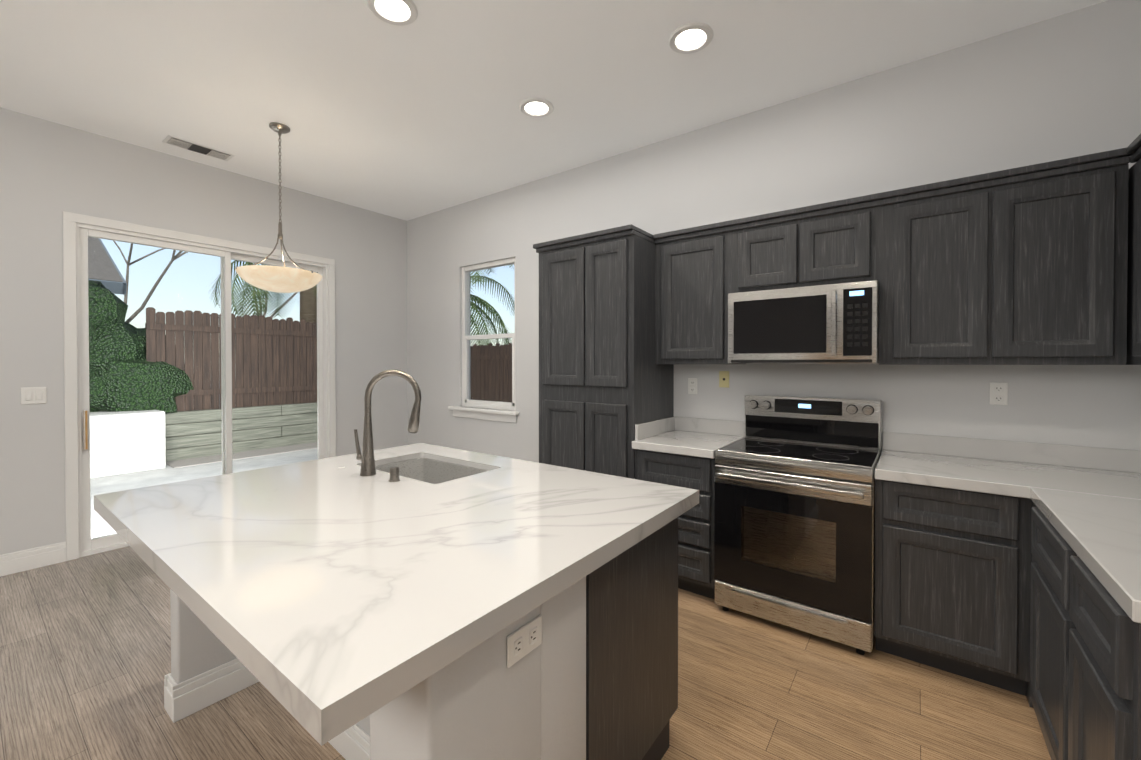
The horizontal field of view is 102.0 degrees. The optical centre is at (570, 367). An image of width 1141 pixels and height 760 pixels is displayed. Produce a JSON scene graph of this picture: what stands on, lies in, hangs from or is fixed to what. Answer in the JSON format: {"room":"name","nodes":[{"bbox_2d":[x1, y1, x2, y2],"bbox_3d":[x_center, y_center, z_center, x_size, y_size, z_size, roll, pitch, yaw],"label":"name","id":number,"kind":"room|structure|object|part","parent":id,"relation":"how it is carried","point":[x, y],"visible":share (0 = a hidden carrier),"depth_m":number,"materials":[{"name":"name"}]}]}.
{"room":"kitchen","nodes":[
{"label":"kitchen","id":0,"kind":"room"},
{"bbox_2d":[0,107,407,560],"bbox_3d":[-4.095,-0.167,2.748,0.172,3.105,7.300,0,1,37],"label":"wall","id":1,"kind":"structure","parent":0,"point":[50,172],"depth_m":3.51,"materials":[{"name":"paint"}]},
{"bbox_2d":[0,541,65,576],"bbox_3d":[-4.860,1.326,1.621,0.017,0.140,4.197,0,1,37],"label":"baseboard","id":2,"kind":"structure","parent":1,"relation":"attached to","point":[28,559],"depth_m":3.16,"materials":[{"name":"white wood"}]},
{"bbox_2d":[21,387,46,404],"bbox_3d":[-3.688,0.192,3.176,0.011,0.115,0.116,0,1,37],"label":"switch plate","id":3,"kind":"object","parent":1,"relation":"attached to","point":[33,395],"visible":1,"depth_m":3.17,"materials":[{"name":"white plastic"}]},
{"bbox_3d":[-3.085,0.128,4.097,0.171,2.490,1.912,0,1,37],"label":"sliding door frame","id":4,"kind":"part","parent":1,"relation":"part of","materials":[{"name":"white plastic"}]},
{"bbox_3d":[-3.086,0.145,4.098,0.056,2.254,1.666,0,1,37],"label":"sliding door glass","id":5,"kind":"part","parent":1,"relation":"part of","materials":[{"name":"clear glass"}]},
{"bbox_2d":[448,258,518,422],"bbox_3d":[-0.875,-0.273,4.734,1.000,1.600,0.155,0,1,37],"label":"window","id":6,"kind":"structure","parent":0,"point":[493,413],"depth_m":4.78,"materials":[{"name":"white"}]},
{"bbox_2d":[0,546,1050,759],"bbox_3d":[-1.688,1.453,0.958,6.190,0.100,7.300,0,1,37],"label":"floor","id":7,"kind":"structure","parent":0,"point":[85,655],"depth_m":1.95,"materials":[{"name":"brown wood"}]},
{"bbox_2d":[94,494,698,759],"bbox_3d":[-0.646,0.953,1.784,1.800,0.884,1.440,0,1,37],"label":"kitchen island","id":8,"kind":"object","parent":7,"relation":"on","point":[584,667],"depth_m":1.22,"materials":[{"name":"paint"}]},
{"bbox_2d":[94,443,698,721],"bbox_3d":[-0.646,0.496,1.780,1.800,0.030,1.440,0,1,37],"label":"island countertop","id":9,"kind":"structure","parent":8,"relation":"on","point":[338,581],"depth_m":1.26,"materials":[{"name":"white stone"}]},
{"bbox_2d":[354,370,420,477],"bbox_3d":[-0.822,0.243,2.077,0.261,0.470,0.186,0,1,37],"label":"faucet","id":10,"kind":"object","parent":9,"relation":"on","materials":[{"name":"silver metal"}]},
{"bbox_2d":[382,454,493,481],"bbox_3d":[-0.695,0.608,2.249,0.702,0.226,0.452,0,1,37],"label":"sink","id":11,"kind":"object","parent":9,"relation":"in","point":[424,467],"depth_m":2.49,"materials":[{"name":"silver metal"}]},
{"bbox_2d":[507,615,541,667],"bbox_3d":[-0.103,0.627,1.062,0.008,0.070,0.115,0,1,37],"label":"outlet","id":12,"kind":"object","parent":8,"relation":"attached to","point":[524,638],"depth_m":1.06,"materials":[{"name":"white plastic"}]},
{"bbox_2d":[533,224,673,478],"bbox_3d":[0.245,0.229,3.466,0.840,2.300,0.642,0,1,37],"label":"pantry cabinet","id":13,"kind":"object","parent":7,"relation":"on","point":[606,384],"visible":0.65,"depth_m":3.16,"materials":[{"name":"grey wood"}]},
{"bbox_2d":[635,449,716,598],"bbox_3d":[0.802,0.951,3.069,0.534,0.864,0.621,0,1,37],"label":"base cabinet","id":14,"kind":"object","parent":7,"relation":"on","point":[696,525],"depth_m":2.76,"materials":[{"name":"grey wood"}]},
{"bbox_2d":[632,416,744,458],"bbox_3d":[0.796,0.443,3.055,0.533,0.149,0.642,0,1,37],"label":"countertop","id":15,"kind":"structure","parent":14,"relation":"on","point":[697,437],"depth_m":3.10,"materials":[{"name":"white stone"}]},
{"bbox_2d":[714,395,880,654],"bbox_3d":[1.294,0.787,2.637,0.756,1.200,0.685,0,1,37],"label":"range","id":16,"kind":"object","parent":7,"relation":"on","point":[794,515],"visible":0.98,"depth_m":2.44,"materials":[{"name":"silver metal"}]},
{"bbox_2d":[874,479,1018,693],"bbox_3d":[1.846,0.958,2.286,0.535,0.864,0.621,0,1,37],"label":"base cabinet","id":17,"kind":"object","parent":7,"relation":"on","point":[1010,593],"depth_m":2.05,"materials":[{"name":"grey wood"}]},
{"bbox_2d":[875,432,1023,496],"bbox_3d":[1.824,0.450,2.284,0.497,0.149,0.644,0,1,37],"label":"countertop","id":18,"kind":"structure","parent":17,"relation":"on","point":[960,463],"depth_m":2.32,"materials":[{"name":"white stone"}]},
{"bbox_2d":[1019,497,1068,759],"bbox_3d":[1.923,0.966,1.424,0.671,0.864,0.675,0,1,37],"label":"base cabinet","id":19,"kind":"object","parent":7,"relation":"on","point":[1039,541],"depth_m":1.69,"materials":[{"name":"grey wood"}]},
{"bbox_2d":[1055,545,1140,759],"bbox_3d":[1.585,0.971,0.974,0.671,0.864,0.450,0,1,37],"label":"base cabinet","id":20,"kind":"object","parent":7,"relation":"on","point":[1100,644],"depth_m":1.17,"materials":[{"name":"grey wood"}]},
{"bbox_2d":[1012,441,1140,623],"bbox_3d":[1.964,0.457,1.485,0.685,0.149,1.754,0,1,37],"label":"countertop","id":21,"kind":"structure","parent":20,"relation":"on","point":[1086,501],"depth_m":1.67,"materials":[{"name":"white stone"}]},
{"bbox_2d":[0,0,1107,220],"bbox_3d":[-1.688,-1.752,0.927,6.190,0.100,7.300,0,1,37],"label":"ceiling","id":22,"kind":"structure","parent":0,"point":[422,114],"depth_m":2.70,"materials":[{"name":"paint"}]},
{"bbox_2d":[162,135,234,160],"bbox_3d":[-2.922,-1.721,3.641,0.170,0.012,0.420,0,1,37],"label":"ceiling vent","id":23,"kind":"object","parent":22,"relation":"in","point":[192,146],"visible":1,"depth_m":3.62,"materials":[{"name":"white metal"}]},
{"bbox_2d":[235,122,321,292],"bbox_3d":[-2.083,-1.133,3.316,0.530,1.182,0.532,0,1,37],"label":"pendant light","id":24,"kind":"object","parent":22,"relation":"hanging from","point":[281,279],"visible":1,"depth_m":3.21,"materials":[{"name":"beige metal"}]},
{"bbox_2d":[367,0,417,25],"bbox_3d":[-0.844,-1.707,2.195,0.228,0.012,0.228,0,1,37],"label":"recessed light","id":25,"kind":"object","parent":22,"relation":"in","point":[399,12],"visible":0.98,"depth_m":2.21,"materials":[{"name":"white"}]},
{"bbox_2d":[519,98,553,117],"bbox_3d":[-0.224,-1.715,3.055,0.228,0.012,0.228,0,1,37],"label":"recessed light","id":26,"kind":"object","parent":22,"relation":"in","point":[536,107],"visible":1,"depth_m":3.05,"materials":[{"name":"white"}]},
{"bbox_2d":[668,22,713,53],"bbox_3d":[0.626,-1.709,2.405,0.228,0.012,0.228,0,1,37],"label":"recessed light","id":27,"kind":"object","parent":22,"relation":"in","point":[690,38],"visible":0.98,"depth_m":2.40,"materials":[{"name":"white"}]},
{"bbox_2d":[407,0,1140,462],"bbox_3d":[0.517,-0.176,3.758,6.040,3.105,0.150,0,1,37],"label":"wall","id":28,"kind":"structure","parent":0,"point":[1063,86],"depth_m":2.78,"materials":[{"name":"paint"}]},
{"bbox_2d":[688,378,696,393],"bbox_3d":[0.892,0.135,3.378,0.070,0.115,0.008,0,1,37],"label":"outlet","id":29,"kind":"object","parent":28,"relation":"attached to","point":[692,385],"visible":1,"depth_m":3.38,"materials":[{"name":"white plastic"}]},
{"bbox_2d":[654,222,745,363],"bbox_3d":[0.887,-0.456,3.173,0.529,0.866,0.332,0,1,37],"label":"upper cabinet","id":30,"kind":"object","parent":28,"relation":"attached to","point":[694,268],"depth_m":3.04,"materials":[{"name":"grey wood"}]},
{"bbox_2d":[719,371,728,387],"bbox_3d":[1.077,0.081,3.240,0.070,0.115,0.007,0,1,37],"label":"phone jack plate","id":31,"kind":"object","parent":28,"relation":"attached to","point":[723,378],"visible":1,"depth_m":3.24,"materials":[{"name":"beige plastic"}]},
{"bbox_2d":[733,210,800,292],"bbox_3d":[1.251,-0.672,2.898,0.382,0.428,0.332,0,1,37],"label":"upper cabinet","id":32,"kind":"object","parent":28,"relation":"attached to","point":[767,250],"depth_m":2.76,"materials":[{"name":"grey wood"}]},
{"bbox_2d":[801,194,880,286],"bbox_3d":[1.559,-0.670,2.667,0.388,0.428,0.332,0,1,37],"label":"upper cabinet","id":33,"kind":"object","parent":28,"relation":"attached to","point":[841,242],"depth_m":2.53,"materials":[{"name":"grey wood"}]},
{"bbox_2d":[728,280,878,362],"bbox_3d":[1.369,-0.239,2.733,0.761,0.426,0.459,0,1,37],"label":"microwave","id":34,"kind":"object","parent":33,"relation":"attached to","point":[834,323],"visible":1,"depth_m":2.56,"materials":[{"name":"silver metal"}]},
{"bbox_2d":[879,174,996,364],"bbox_3d":[1.888,-0.449,2.422,0.434,0.866,0.332,0,1,37],"label":"upper cabinet","id":35,"kind":"object","parent":28,"relation":"attached to","point":[938,284],"depth_m":2.28,"materials":[{"name":"grey wood"}]},
{"bbox_2d":[990,382,1007,404],"bbox_3d":[2.212,0.134,2.388,0.070,0.115,0.008,0,1,37],"label":"outlet","id":36,"kind":"object","parent":28,"relation":"attached to","point":[998,393],"visible":1,"depth_m":2.39,"materials":[{"name":"white plastic"}]},
{"bbox_2d":[993,150,1124,364],"bbox_3d":[2.232,-0.446,2.164,0.426,0.866,0.332,0,1,37],"label":"upper cabinet","id":37,"kind":"object","parent":28,"relation":"attached to","point":[1038,264],"depth_m":2.03,"materials":[{"name":"grey wood"}]},
{"bbox_2d":[1121,138,1140,364],"bbox_3d":[2.297,-0.441,1.626,0.331,0.866,0.460,0,1,37],"label":"upper cabinet","id":38,"kind":"object","parent":28,"relation":"attached to","point":[1132,356],"depth_m":1.90,"materials":[{"name":"grey wood"}]},
{"label":"outside","id":39,"kind":"structure","parent":0,"visible":0},
{"bbox_2d":[88,237,514,537],"bbox_3d":[-1.945,-3.349,5.480,80.000,9.639,80.000,0,1,37],"label":"yard","id":40,"kind":"structure","parent":39,"point":[166,436],"depth_m":7.27,"materials":[{"name":"brown wood"}]},
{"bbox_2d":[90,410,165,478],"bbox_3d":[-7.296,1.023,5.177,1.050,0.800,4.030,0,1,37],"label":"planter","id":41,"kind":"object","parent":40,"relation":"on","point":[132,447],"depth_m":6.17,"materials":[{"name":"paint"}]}
]}

